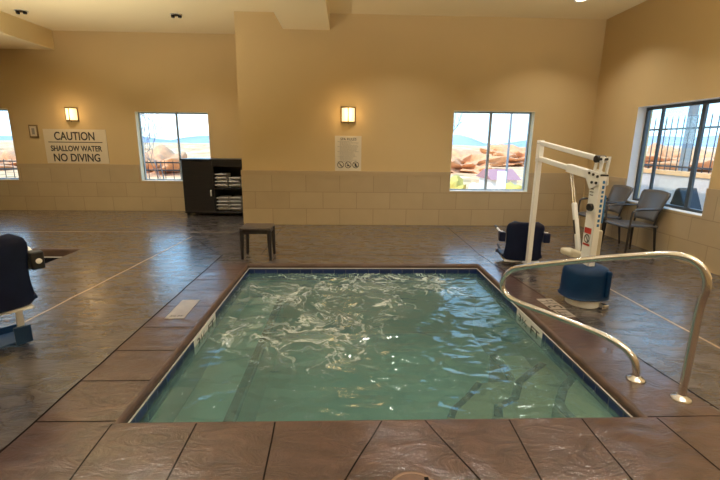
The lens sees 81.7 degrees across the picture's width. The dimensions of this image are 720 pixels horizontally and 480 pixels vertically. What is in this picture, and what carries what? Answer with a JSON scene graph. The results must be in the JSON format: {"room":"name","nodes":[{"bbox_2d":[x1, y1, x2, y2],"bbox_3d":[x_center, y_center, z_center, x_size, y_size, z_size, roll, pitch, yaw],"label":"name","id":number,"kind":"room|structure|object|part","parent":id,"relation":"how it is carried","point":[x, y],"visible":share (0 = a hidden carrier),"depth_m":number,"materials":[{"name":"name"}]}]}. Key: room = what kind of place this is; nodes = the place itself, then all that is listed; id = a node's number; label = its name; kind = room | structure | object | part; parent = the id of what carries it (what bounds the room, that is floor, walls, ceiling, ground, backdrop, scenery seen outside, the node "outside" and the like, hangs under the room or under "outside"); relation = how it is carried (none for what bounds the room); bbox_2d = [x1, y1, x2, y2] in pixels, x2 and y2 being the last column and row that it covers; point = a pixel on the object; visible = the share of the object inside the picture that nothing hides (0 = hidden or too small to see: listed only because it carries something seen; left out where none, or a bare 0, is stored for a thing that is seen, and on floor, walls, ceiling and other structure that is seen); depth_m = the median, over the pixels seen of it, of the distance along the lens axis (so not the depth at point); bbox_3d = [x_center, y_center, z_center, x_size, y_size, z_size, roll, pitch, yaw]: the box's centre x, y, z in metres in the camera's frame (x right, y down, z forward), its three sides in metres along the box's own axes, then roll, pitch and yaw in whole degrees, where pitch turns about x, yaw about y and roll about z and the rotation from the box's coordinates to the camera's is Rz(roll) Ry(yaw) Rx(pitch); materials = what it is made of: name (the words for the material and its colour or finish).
{"room":"indoor swimming pool","nodes":[
{"label":"indoor swimming pool","id":0,"kind":"room"},
{"bbox_2d":[0,31,241,210],"bbox_3d":[-6.087,-2.487,9.195,8.141,4.269,0.268,0,13,-2],"label":"wall","id":1,"kind":"structure","parent":0,"point":[109,77],"depth_m":8.99,"materials":[{"name":"paint"}]},
{"bbox_2d":[0,109,18,179],"bbox_3d":[-8.374,-2.104,9.181,1.570,1.520,0.202,0,13,-2],"label":"window","id":2,"kind":"structure","parent":1,"relation":"in","point":[0,109],"depth_m":9.27,"materials":[{"name":"silver metal"}]},
{"bbox_2d":[28,125,38,137],"bbox_3d":[-7.103,-2.367,9.057,0.190,0.275,0.026,0,13,-2],"label":"notice","id":3,"kind":"object","parent":1,"relation":"attached to","point":[33,129],"visible":1,"depth_m":9.05,"materials":[{"name":"white paper"}]},
{"bbox_2d":[64,107,78,121],"bbox_3d":[-6.233,-2.697,8.963,0.274,0.310,0.116,0,13,-2],"label":"wall sconce","id":4,"kind":"object","parent":1,"relation":"attached to","point":[71,113],"visible":1,"depth_m":8.94,"materials":[{"name":"white glass"}]},
{"bbox_3d":[-6.233,-2.707,8.961,0.234,0.250,0.092,0,13,-2],"label":"lamp shade","id":5,"kind":"part","parent":4,"relation":"part of","materials":[{"name":"beige glass"}]},
{"bbox_2d":[43,129,109,163],"bbox_3d":[-6.242,-2.058,9.162,1.340,0.735,0.016,0,13,-2],"label":"caution sign","id":6,"kind":"object","parent":1,"relation":"attached to","point":[85,146],"visible":1,"depth_m":9.16,"materials":[{"name":"beige plastic"}]},
{"bbox_2d":[16,164,140,168],"bbox_3d":[-6.101,-1.643,9.259,7.623,0.085,0.024,0,13,-2],"label":"trim","id":7,"kind":"structure","parent":1,"relation":"attached to","point":[17,165],"depth_m":9.24,"materials":[{"name":"beige"}]},
{"bbox_2d":[135,111,210,180],"bbox_3d":[-4.127,-2.080,9.327,1.570,1.500,0.202,0,13,-2],"label":"window","id":8,"kind":"structure","parent":1,"relation":"in","point":[137,114],"depth_m":9.30,"materials":[{"name":"silver metal"}]},
{"bbox_3d":[-4.134,-1.350,9.470,1.570,0.012,0.152,0,13,-2],"label":"sill","id":9,"kind":"part","parent":8,"relation":"part of","materials":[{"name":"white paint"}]},
{"bbox_2d":[0,0,646,33],"bbox_3d":[-2.545,-3.013,2.502,14.762,0.250,13.295,0,13,-2],"label":"ceiling","id":10,"kind":"structure","parent":0,"point":[198,16],"depth_m":7.13,"materials":[{"name":"paint"}]},
{"bbox_2d":[13,9,28,14],"bbox_3d":[-5.968,-4.013,7.335,0.210,0.055,0.210,0,13,-2],"label":"recessed light","id":11,"kind":"object","parent":10,"relation":"in","point":[15,10],"visible":1,"depth_m":7.32,"materials":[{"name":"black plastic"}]},
{"bbox_2d":[0,11,54,49],"bbox_3d":[-7.931,-2.779,2.377,3.490,0.469,12.795,0,13,-2],"label":"ceiling","id":12,"kind":"structure","parent":10,"relation":"attached to","point":[15,32],"depth_m":8.04,"materials":[{"name":"paint"}]},
{"bbox_2d":[170,13,181,17],"bbox_3d":[-3.291,-4.011,7.455,0.210,0.055,0.210,0,13,-2],"label":"recessed light","id":13,"kind":"object","parent":10,"relation":"in","point":[178,15],"visible":1,"depth_m":7.43,"materials":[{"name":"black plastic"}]},
{"bbox_2d":[267,0,329,29],"bbox_3d":[-0.761,-2.625,1.839,0.825,0.369,11.214,0,13,-2],"label":"ceiling beam","id":14,"kind":"structure","parent":10,"relation":"attached to","point":[291,14],"depth_m":6.47,"materials":[{"name":"paint"}]},
{"bbox_2d":[0,210,719,479],"bbox_3d":[-2.588,0.837,3.392,14.262,0.119,12.795,0,13,-2],"label":"floor","id":15,"kind":"structure","parent":0,"point":[103,341],"depth_m":3.02,"materials":[{"name":"tile"}]},
{"bbox_2d":[0,233,45,347],"bbox_3d":[-2.948,0.064,2.509,0.747,1.780,1.571,13,18,43],"label":"lift","id":16,"kind":"object","parent":15,"relation":"on","point":[17,294],"visible":1,"depth_m":2.81,"materials":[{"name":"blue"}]},
{"bbox_3d":[-2.399,0.235,2.673,0.127,0.527,0.482,11,17,38],"label":"backrest","id":17,"kind":"part","parent":16,"relation":"part of","materials":[{"name":"blue plastic"}]},
{"bbox_2d":[28,257,59,269],"bbox_3d":[-6.533,1.711,2.157,5.124,1.250,8.274,0,13,-2],"label":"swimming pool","id":18,"kind":"object","parent":15,"relation":"in","point":[47,259],"visible":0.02,"depth_m":6.13,"materials":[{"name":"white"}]},
{"bbox_2d":[165,300,198,318],"bbox_3d":[-1.683,0.653,3.962,0.170,0.005,0.460,0,13,-4],"label":"marker","id":19,"kind":"object","parent":15,"relation":"on","point":[184,307],"visible":1,"depth_m":3.94,"materials":[{"name":"beige tile"}]},
{"bbox_2d":[179,158,242,215],"bbox_3d":[-3.112,-1.169,9.107,1.310,1.205,0.647,0,13,-2],"label":"cabinet","id":20,"kind":"object","parent":15,"relation":"on","point":[201,193],"visible":0.72,"depth_m":8.82,"materials":[{"name":"black wood"}]},
{"bbox_3d":[-3.422,-1.135,8.803,0.621,1.060,0.020,0,13,-2],"label":"door","id":21,"kind":"part","parent":20,"relation":"part of","materials":[{"name":"black wood"}]},
{"bbox_2d":[215,183,229,186],"bbox_3d":[-2.963,-1.181,9.009,0.235,0.072,0.340,0,13,-2],"label":"towel","id":22,"kind":"object","parent":20,"relation":"on","point":[217,185],"visible":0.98,"depth_m":8.89,"materials":[{"name":"grey fabric"}]},
{"bbox_2d":[215,180,229,183],"bbox_3d":[-2.963,-1.257,9.004,0.235,0.072,0.340,0,13,-1],"label":"towel","id":23,"kind":"object","parent":22,"relation":"on","point":[217,181],"visible":0.95,"depth_m":8.95,"materials":[{"name":"grey fabric"}]},
{"bbox_2d":[215,176,230,179],"bbox_3d":[-2.959,-1.331,8.986,0.235,0.072,0.340,1,13,0],"label":"towel","id":24,"kind":"object","parent":23,"relation":"on","point":[218,178],"visible":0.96,"depth_m":8.93,"materials":[{"name":"grey fabric"}]},
{"bbox_2d":[215,173,230,176],"bbox_3d":[-2.953,-1.402,8.956,0.235,0.072,0.340,1,13,-1],"label":"towel","id":25,"kind":"object","parent":24,"relation":"on","point":[217,174],"visible":1,"depth_m":8.91,"materials":[{"name":"grey fabric"}]},
{"bbox_2d":[217,206,231,209],"bbox_3d":[-2.970,-0.698,9.143,0.235,0.072,0.340,0,13,-1],"label":"towel","id":26,"kind":"object","parent":20,"relation":"on","point":[219,208],"visible":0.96,"depth_m":9.03,"materials":[{"name":"grey fabric"}]},
{"bbox_2d":[217,203,231,206],"bbox_3d":[-2.967,-0.767,9.104,0.235,0.072,0.340,0,13,-1],"label":"towel","id":27,"kind":"object","parent":26,"relation":"on","point":[219,204],"visible":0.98,"depth_m":9.05,"materials":[{"name":"grey fabric"}]},
{"bbox_2d":[217,199,231,202],"bbox_3d":[-2.958,-0.842,9.089,0.235,0.072,0.340,0,13,-2],"label":"towel","id":28,"kind":"object","parent":27,"relation":"on","point":[218,201],"visible":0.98,"depth_m":9.00,"materials":[{"name":"grey fabric"}]},
{"bbox_2d":[217,195,231,199],"bbox_3d":[-2.960,-0.917,9.078,0.235,0.072,0.340,0,13,-2],"label":"towel","id":29,"kind":"object","parent":28,"relation":"on","point":[223,197],"visible":0.99,"depth_m":9.05,"materials":[{"name":"grey fabric"}]},
{"bbox_2d":[215,186,241,188],"bbox_3d":[-2.807,-1.155,9.132,0.570,0.025,0.595,0,13,-2],"label":"shelf","id":30,"kind":"object","parent":20,"relation":"attached to","point":[216,187],"depth_m":8.88,"materials":[{"name":"black wood"}]},
{"bbox_2d":[229,184,241,186],"bbox_3d":[-2.676,-1.184,9.039,0.235,0.072,0.340,0,13,-1],"label":"towel","id":31,"kind":"object","parent":20,"relation":"on","point":[231,185],"visible":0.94,"depth_m":8.90,"materials":[{"name":"grey fabric"}]},
{"bbox_2d":[228,180,240,183],"bbox_3d":[-2.687,-1.257,9.016,0.235,0.072,0.340,0,13,-3],"label":"towel","id":32,"kind":"object","parent":31,"relation":"on","point":[230,181],"visible":0.97,"depth_m":8.96,"materials":[{"name":"grey fabric"}]},
{"bbox_2d":[228,176,240,179],"bbox_3d":[-2.681,-1.329,8.992,0.235,0.072,0.340,0,13,-4],"label":"towel","id":33,"kind":"object","parent":32,"relation":"on","point":[232,177],"visible":0.97,"depth_m":8.87,"materials":[{"name":"grey fabric"}]},
{"bbox_2d":[230,207,242,209],"bbox_3d":[-2.688,-0.692,9.129,0.235,0.072,0.340,0,13,-1],"label":"towel","id":34,"kind":"object","parent":20,"relation":"on","point":[231,208],"visible":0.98,"depth_m":9.04,"materials":[{"name":"grey fabric"}]},
{"bbox_2d":[230,203,242,206],"bbox_3d":[-2.679,-0.768,9.123,0.235,0.072,0.340,0,13,-1],"label":"towel","id":35,"kind":"object","parent":34,"relation":"on","point":[232,204],"visible":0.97,"depth_m":9.07,"materials":[{"name":"grey fabric"}]},
{"bbox_2d":[230,200,241,202],"bbox_3d":[-2.679,-0.843,9.107,0.235,0.072,0.340,0,13,-1],"label":"towel","id":36,"kind":"object","parent":35,"relation":"on","point":[231,201],"visible":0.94,"depth_m":9.00,"materials":[{"name":"grey fabric"}]},
{"bbox_2d":[230,195,241,199],"bbox_3d":[-2.675,-0.918,9.097,0.235,0.072,0.340,0,13,-1],"label":"towel","id":37,"kind":"object","parent":36,"relation":"on","point":[237,197],"visible":0.92,"depth_m":9.06,"materials":[{"name":"grey fabric"}]},
{"bbox_2d":[239,223,275,259],"bbox_3d":[-1.412,0.015,5.770,0.420,0.440,0.369,0,13,-2],"label":"stool","id":38,"kind":"object","parent":15,"relation":"on","point":[247,228],"visible":1,"depth_m":5.62,"materials":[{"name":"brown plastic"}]},
{"bbox_3d":[-1.587,0.066,5.617,0.044,0.406,0.044,13,18,42],"label":"leg","id":39,"kind":"part","parent":38,"relation":"part of","materials":[{"name":"brown metal"}]},
{"bbox_3d":[-1.597,-0.004,5.918,0.044,0.406,0.044,13,18,42],"label":"leg","id":40,"kind":"part","parent":38,"relation":"part of","materials":[{"name":"brown wood"}]},
{"bbox_3d":[-1.227,0.068,5.629,0.044,0.406,0.044,13,18,42],"label":"leg","id":41,"kind":"part","parent":38,"relation":"part of","materials":[{"name":"brown metal"}]},
{"bbox_3d":[-1.237,-0.002,5.931,0.044,0.406,0.044,13,18,42],"label":"leg","id":42,"kind":"part","parent":38,"relation":"part of","materials":[{"name":"brown wood"}]},
{"bbox_2d":[128,268,632,422],"bbox_3d":[0.100,1.188,4.079,3.048,0.950,3.185,0,13,-2],"label":"pool","id":43,"kind":"object","parent":15,"relation":"in","point":[414,349],"visible":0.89,"depth_m":4.59,"materials":[{"name":"liquid"}]},
{"bbox_3d":[-1.399,0.840,3.774,0.007,0.142,0.580,0,13,-2],"label":"depth plate","id":44,"kind":"part","parent":43,"relation":"part of","materials":[{"name":"white tile"}]},
{"bbox_2d":[162,273,582,417],"bbox_3d":[0.102,0.800,3.989,3.023,0.038,3.163,0,13,-2],"label":"foam","id":45,"kind":"object","parent":43,"relation":"in","point":[425,279],"visible":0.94,"depth_m":4.09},
{"bbox_3d":[1.611,0.826,3.983,0.007,0.142,0.560,0,13,-2],"label":"depth plate","id":46,"kind":"part","parent":43,"relation":"part of","materials":[{"name":"white tile"}]},
{"bbox_2d":[392,471,432,479],"bbox_3d":[0.250,1.151,1.903,0.244,0.006,0.244,0,13,-2],"label":"lid","id":47,"kind":"object","parent":15,"relation":"on","point":[409,475],"visible":1,"depth_m":1.99,"materials":[{"name":"brown plastic"}]},
{"bbox_2d":[537,299,565,309],"bbox_3d":[1.922,0.642,4.187,0.160,0.005,0.280,-1,13,-5],"label":"marker","id":48,"kind":"object","parent":15,"relation":"on","point":[551,304],"visible":1,"depth_m":4.17,"materials":[{"name":"beige tile"}]},
{"bbox_2d":[494,140,612,309],"bbox_3d":[2.164,-0.340,4.876,0.678,1.613,2.105,0,13,-2],"label":"lift","id":49,"kind":"object","parent":15,"relation":"on","point":[585,285],"visible":0.95,"depth_m":4.13,"materials":[{"name":"white metal"}]},
{"bbox_3d":[2.147,0.198,5.662,0.517,0.113,0.449,2,13,7],"label":"seat","id":50,"kind":"part","parent":49,"relation":"part of","materials":[{"name":"blue plastic"}]},
{"bbox_3d":[2.118,0.016,5.369,0.482,0.527,0.127,2,13,7],"label":"backrest","id":51,"kind":"part","parent":49,"relation":"part of","materials":[{"name":"blue plastic"}]},
{"bbox_3d":[2.161,-0.332,5.191,0.062,1.345,0.057,0,13,-2],"label":"seat post","id":52,"kind":"part","parent":49,"relation":"part of","materials":[{"name":"white metal"}]},
{"bbox_3d":[2.219,-0.494,4.351,0.016,0.389,0.160,0,13,-5],"label":"actuator rod","id":53,"kind":"part","parent":49,"relation":"part of","materials":[{"name":"silver metal"}]},
{"bbox_3d":[2.220,-0.954,4.433,0.050,0.207,1.206,0,13,-5],"label":"arm","id":54,"kind":"part","parent":49,"relation":"part of","materials":[{"name":"white metal"}]},
{"bbox_3d":[2.243,-0.494,4.353,0.016,0.389,0.160,0,13,-5],"label":"actuator rod","id":55,"kind":"part","parent":49,"relation":"part of","materials":[{"name":"silver metal"}]},
{"bbox_3d":[2.212,-0.316,4.003,0.030,0.072,0.072,0,13,-5],"label":"knob","id":56,"kind":"part","parent":49,"relation":"part of","materials":[{"name":"black plastic"}]},
{"bbox_3d":[2.223,-0.579,3.976,0.008,0.185,0.235,0,13,-5],"label":"head plate","id":57,"kind":"part","parent":49,"relation":"part of","materials":[{"name":"white metal"}]},
{"bbox_3d":[2.300,-0.579,3.983,0.008,0.185,0.235,0,13,-5],"label":"head plate","id":58,"kind":"part","parent":49,"relation":"part of","materials":[{"name":"white metal"}]},
{"bbox_2d":[553,310,575,316],"bbox_3d":[1.940,0.697,3.949,0.130,0.005,0.170,-1,13,-5],"label":"marker","id":59,"kind":"object","parent":15,"relation":"on","point":[565,313],"visible":0.9,"depth_m":3.94,"materials":[{"name":"beige tile"}]},
{"bbox_2d":[573,185,633,242],"bbox_3d":[4.090,-0.456,6.992,0.625,0.931,0.579,1,13,0],"label":"chair","id":60,"kind":"object","parent":15,"relation":"on","point":[618,193],"visible":0.59,"depth_m":6.94,"materials":[{"name":"grey"}]},
{"bbox_3d":[4.038,-0.595,7.228,0.494,0.294,0.049,1,13,3],"label":"armrest","id":61,"kind":"part","parent":60,"relation":"part of","materials":[{"name":"grey metal"}]},
{"bbox_3d":[4.024,-0.410,7.002,0.488,0.059,0.491,1,13,0],"label":"seat","id":62,"kind":"part","parent":60,"relation":"part of","materials":[{"name":"grey plastic"}]},
{"bbox_3d":[4.040,-0.477,6.718,0.494,0.294,0.049,0,13,-4],"label":"armrest","id":63,"kind":"part","parent":60,"relation":"part of","materials":[{"name":"grey"}]},
{"bbox_3d":[4.249,-0.150,6.825,0.038,0.414,0.082,-11,17,-40],"label":"leg","id":64,"kind":"part","parent":60,"relation":"part of","materials":[{"name":"brown metal"}]},
{"bbox_3d":[4.312,-0.687,6.939,0.188,0.451,0.538,1,13,0],"label":"backrest","id":65,"kind":"part","parent":60,"relation":"part of","materials":[{"name":"grey plastic"}]},
{"bbox_2d":[500,251,711,404],"bbox_3d":[1.656,0.423,3.076,0.116,0.929,1.474,-8,16,-33],"label":"pool handrail","id":66,"kind":"object","parent":15,"relation":"on","point":[681,396],"visible":1,"depth_m":2.77,"materials":[{"name":"silver metal"}]},
{"bbox_2d":[601,189,670,252],"bbox_3d":[4.144,-0.287,6.266,0.625,0.931,0.579,0,13,-5],"label":"chair","id":67,"kind":"object","parent":15,"relation":"on","point":[651,202],"visible":0.96,"depth_m":6.22,"materials":[{"name":"grey plastic"}]},
{"bbox_3d":[3.834,-0.093,6.558,0.052,0.412,0.036,2,13,8],"label":"leg","id":68,"kind":"part","parent":67,"relation":"part of","materials":[{"name":"brown metal"}]},
{"bbox_3d":[4.072,-0.426,6.497,0.494,0.294,0.049,0,13,-1],"label":"armrest","id":69,"kind":"part","parent":67,"relation":"part of","materials":[{"name":"grey"}]},
{"bbox_3d":[3.877,0.027,6.044,0.052,0.412,0.037,-4,14,-17],"label":"leg","id":70,"kind":"part","parent":67,"relation":"part of","materials":[{"name":"brown metal"}]},
{"bbox_3d":[4.078,-0.241,6.272,0.488,0.059,0.491,0,13,-5],"label":"seat","id":71,"kind":"part","parent":67,"relation":"part of","materials":[{"name":"grey plastic"}]},
{"bbox_3d":[4.283,-0.089,6.563,0.038,0.414,0.082,10,16,35],"label":"leg","id":72,"kind":"part","parent":67,"relation":"part of","materials":[{"name":"brown metal"}]},
{"bbox_3d":[4.115,-0.308,5.990,0.494,0.294,0.049,-1,13,-8],"label":"armrest","id":73,"kind":"part","parent":67,"relation":"part of","materials":[{"name":"grey"}]},
{"bbox_3d":[4.365,-0.523,6.231,0.188,0.451,0.538,0,13,-5],"label":"backrest","id":74,"kind":"part","parent":67,"relation":"part of","materials":[{"name":"grey plastic"}]},
{"bbox_3d":[4.321,0.015,6.113,0.082,0.414,0.038,13,18,42],"label":"leg","id":75,"kind":"part","parent":67,"relation":"part of","materials":[{"name":"brown metal"}]},
{"bbox_2d":[234,11,606,225],"bbox_3d":[1.207,-2.106,7.902,6.889,4.269,0.268,0,13,-2],"label":"wall","id":76,"kind":"structure","parent":0,"point":[405,77],"depth_m":7.69,"materials":[{"name":"paint"}]},
{"bbox_2d":[335,136,360,170],"bbox_3d":[-0.224,-1.627,7.836,0.497,0.645,0.036,0,13,-2],"label":"sign","id":77,"kind":"object","parent":76,"relation":"attached to","point":[347,148],"visible":1,"depth_m":7.84,"materials":[{"name":"beige"}]},
{"bbox_2d":[338,141,356,161],"bbox_3d":[-0.225,-1.661,7.828,0.390,0.374,0.001,0,13,-2],"label":"print","id":78,"kind":"object","parent":77,"relation":"attached to","point":[347,150],"depth_m":7.83,"materials":[{"name":"beige paper"}]},
{"bbox_2d":[341,107,355,123],"bbox_3d":[-0.216,-2.286,7.634,0.274,0.310,0.116,0,13,-2],"label":"wall sconce","id":79,"kind":"object","parent":76,"relation":"attached to","point":[348,114],"visible":1,"depth_m":7.61,"materials":[{"name":"white glass"}]},
{"bbox_2d":[241,170,582,177],"bbox_3d":[1.074,-1.262,7.962,6.645,0.085,0.024,0,13,-2],"label":"trim","id":80,"kind":"structure","parent":76,"relation":"attached to","point":[243,172],"depth_m":7.92,"materials":[{"name":"beige"}]},
{"bbox_2d":[450,111,534,191],"bbox_3d":[2.500,-1.691,8.013,1.530,1.500,0.202,0,13,-2],"label":"window","id":81,"kind":"structure","parent":76,"relation":"in","point":[531,114],"depth_m":8.05,"materials":[{"name":"silver metal"}]},
{"bbox_3d":[2.493,-0.961,8.156,1.530,0.012,0.152,0,13,-2],"label":"sill","id":82,"kind":"part","parent":81,"relation":"part of","materials":[{"name":"white paint"}]},
{"bbox_2d":[579,0,719,275],"bbox_3d":[4.705,-0.775,2.320,0.268,4.269,11.464,0,13,-2],"label":"wall","id":83,"kind":"structure","parent":0,"point":[655,52],"depth_m":6.22,"materials":[{"name":"paint"}]},
{"bbox_2d":[609,176,719,196],"bbox_3d":[4.564,0.013,2.617,0.024,0.085,11.196,0,13,-2],"label":"trim","id":84,"kind":"structure","parent":83,"relation":"attached to","point":[711,192],"depth_m":5.36,"materials":[{"name":"beige"}]},
{"bbox_2d":[626,97,719,216],"bbox_3d":[4.553,-1.214,6.047,0.202,1.500,1.590,0,13,-2],"label":"window","id":85,"kind":"structure","parent":83,"relation":"in","point":[644,113],"depth_m":6.44,"materials":[{"name":"grey"}]},
{"bbox_3d":[4.519,-0.489,6.214,0.152,0.012,1.590,0,13,-2],"label":"sill","id":86,"kind":"part","parent":85,"relation":"part of","materials":[{"name":"white paint"}]},
{"label":"outside","id":87,"kind":"structure","parent":0,"visible":0},
{"bbox_2d":[0,140,715,188],"bbox_3d":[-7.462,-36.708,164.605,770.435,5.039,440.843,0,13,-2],"label":"ground","id":88,"kind":"structure","parent":87,"point":[193,150],"depth_m":120.36,"materials":[{"name":"beige sand"}]},
{"bbox_2d":[0,150,16,169],"bbox_3d":[-46.919,-9.680,55.935,19.253,4.780,20.690,-4,14,-20],"label":"rock outcrop","id":89,"kind":"object","parent":88,"relation":"on","point":[6,155],"visible":0.12,"depth_m":54.42,"materials":[{"name":"beige stone"}]},
{"bbox_2d":[0,159,179,178],"bbox_3d":[-7.900,-1.768,13.296,8.119,1.580,0.035,0,13,-2],"label":"iron fence","id":90,"kind":"object","parent":88,"relation":"on","point":[3,160],"visible":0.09,"depth_m":13.17,"materials":[{"name":"grey metal"}]},
{"bbox_3d":[-7.892,-2.459,13.136,8.100,0.040,0.035,0,13,-2],"label":"rail","id":91,"kind":"part","parent":90,"relation":"part of","materials":[{"name":"black metal"}]},
{"bbox_3d":[-7.894,-2.226,13.190,8.100,0.040,0.035,0,13,-2],"label":"rail","id":92,"kind":"part","parent":90,"relation":"part of","materials":[{"name":"black metal"}]},
{"bbox_2d":[140,114,164,178],"bbox_3d":[-5.993,-2.415,11.453,1.504,3.518,1.860,-3,13,-14],"label":"bare tree","id":93,"kind":"object","parent":88,"relation":"on","point":[153,127],"visible":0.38,"depth_m":11.53,"materials":[{"name":"grey plant"}]},
{"bbox_2d":[144,144,186,177],"bbox_3d":[-21.861,-7.901,48.391,16.008,6.284,14.780,7,15,26],"label":"rock outcrop","id":94,"kind":"object","parent":88,"relation":"on","point":[161,153],"visible":0.2,"depth_m":45.60,"materials":[{"name":"beige stone"}]},
{"bbox_2d":[450,175,465,188],"bbox_3d":[3.309,-1.675,14.473,0.923,1.132,0.980,0,13,-2],"label":"shrub","id":95,"kind":"object","parent":88,"relation":"on","point":[456,182],"visible":0.28,"depth_m":14.23,"materials":[{"name":"yellow plant"}]},
{"bbox_2d":[453,113,462,132],"bbox_3d":[1.984,-2.038,10.939,1.223,3.197,1.080,8,15,29],"label":"bare tree","id":96,"kind":"object","parent":88,"relation":"on","point":[459,123],"visible":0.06,"depth_m":10.67,"materials":[{"name":"grey plant"}]},
{"bbox_2d":[468,183,482,188],"bbox_3d":[4.161,-1.659,14.958,0.661,0.800,0.646,0,13,-2],"label":"boulder","id":97,"kind":"object","parent":88,"relation":"on","point":[472,185],"visible":0.31,"depth_m":14.73,"materials":[{"name":"white stone"}]},
{"bbox_2d":[451,148,509,173],"bbox_3d":[12.573,-9.482,57.573,16.793,6.168,15.708,0,13,-2],"label":"rock outcrop","id":98,"kind":"object","parent":88,"relation":"on","point":[467,161],"visible":0.22,"depth_m":54.34,"materials":[{"name":"beige stone"}]},
{"bbox_2d":[476,169,520,188],"bbox_3d":[10.760,-4.245,32.751,2.300,2.650,3.800,0,13,-2],"label":"building","id":99,"kind":"structure","parent":88,"relation":"on","point":[512,177],"depth_m":31.64,"materials":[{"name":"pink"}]},
{"bbox_2d":[496,171,506,188],"bbox_3d":[4.810,-1.700,14.246,0.270,1.300,0.200,0,13,-2],"label":"post","id":100,"kind":"object","parent":88,"relation":"on","point":[501,175],"visible":0.44,"depth_m":14.08,"materials":[{"name":"white"}]},
{"bbox_2d":[479,144,525,166],"bbox_3d":[31.539,-15.719,83.560,21.286,6.905,20.144,0,13,-2],"label":"rock outcrop","id":101,"kind":"object","parent":88,"relation":"on","point":[516,154],"visible":0.16,"depth_m":78.45,"materials":[{"name":"beige stone"}]},
{"bbox_2d":[505,114,512,182],"bbox_3d":[6.004,-4.396,16.640,0.095,6.700,0.100,0,13,-2],"label":"pole","id":102,"kind":"object","parent":88,"relation":"on","point":[511,115],"visible":0.31,"depth_m":16.74,"materials":[{"name":"grey metal"}]},
{"bbox_2d":[505,182,521,188],"bbox_3d":[5.566,-1.661,15.399,1.046,0.966,1.105,0,13,-2],"label":"shrub","id":103,"kind":"object","parent":88,"relation":"on","point":[510,185],"visible":0.15,"depth_m":15.15,"materials":[{"name":"yellow plant"}]},
{"bbox_2d":[639,168,710,209],"bbox_3d":[7.201,-0.752,9.308,0.280,1.530,10.000,0,13,-2],"label":"wall","id":104,"kind":"structure","parent":88,"relation":"on","point":[669,181],"depth_m":9.41,"materials":[{"name":"white paint"}]},
{"bbox_2d":[644,114,719,172],"bbox_3d":[7.206,-2.087,8.999,0.035,1.210,9.622,0,13,-2],"label":"iron fence","id":105,"kind":"object","parent":104,"relation":"on","point":[710,126],"visible":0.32,"depth_m":9.26,"materials":[{"name":"grey metal"}]},
{"bbox_3d":[7.200,-1.585,9.115,0.035,0.040,9.600,0,13,-2],"label":"rail","id":106,"kind":"part","parent":105,"relation":"part of","materials":[{"name":"black metal"}]},
{"bbox_3d":[7.210,-2.404,8.925,0.035,0.040,9.600,0,13,-2],"label":"rail","id":107,"kind":"part","parent":105,"relation":"part of","materials":[{"name":"black metal"}]},
{"bbox_2d":[644,143,714,171],"bbox_3d":[50.107,-12.026,67.912,29.599,7.536,27.566,0,13,-2],"label":"rock outcrop","id":108,"kind":"object","parent":88,"relation":"on","point":[670,148],"visible":0.14,"depth_m":61.88,"materials":[{"name":"beige stone"}]},
{"bbox_2d":[678,105,699,170],"bbox_3d":[8.069,-2.697,10.170,0.195,4.850,0.200,0,13,-2],"label":"light pole","id":109,"kind":"object","parent":88,"relation":"on","point":[693,111],"visible":0.27,"depth_m":10.15,"materials":[{"name":"grey metal"}]},
{"bbox_3d":[5.212,0.105,6.811,0.280,0.940,0.400,0,13,-2],"label":"utility box","id":110,"kind":"object","parent":88,"relation":"on","visible":0},
{"bbox_2d":[670,188,701,209],"bbox_3d":[5.229,-0.594,6.651,0.300,0.470,0.427,0,13,-2],"label":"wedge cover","id":111,"kind":"object","parent":110,"relation":"on","point":[679,196],"visible":0.48,"depth_m":6.60,"materials":[{"name":"grey"}]},
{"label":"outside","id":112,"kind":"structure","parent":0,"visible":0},
{"bbox_2d":[0,134,718,146],"bbox_3d":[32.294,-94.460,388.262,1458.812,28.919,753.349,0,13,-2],"label":"mountains","id":113,"kind":"structure","parent":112,"point":[457,139],"depth_m":585.67,"materials":[{"name":"beige stone"}]}
]}

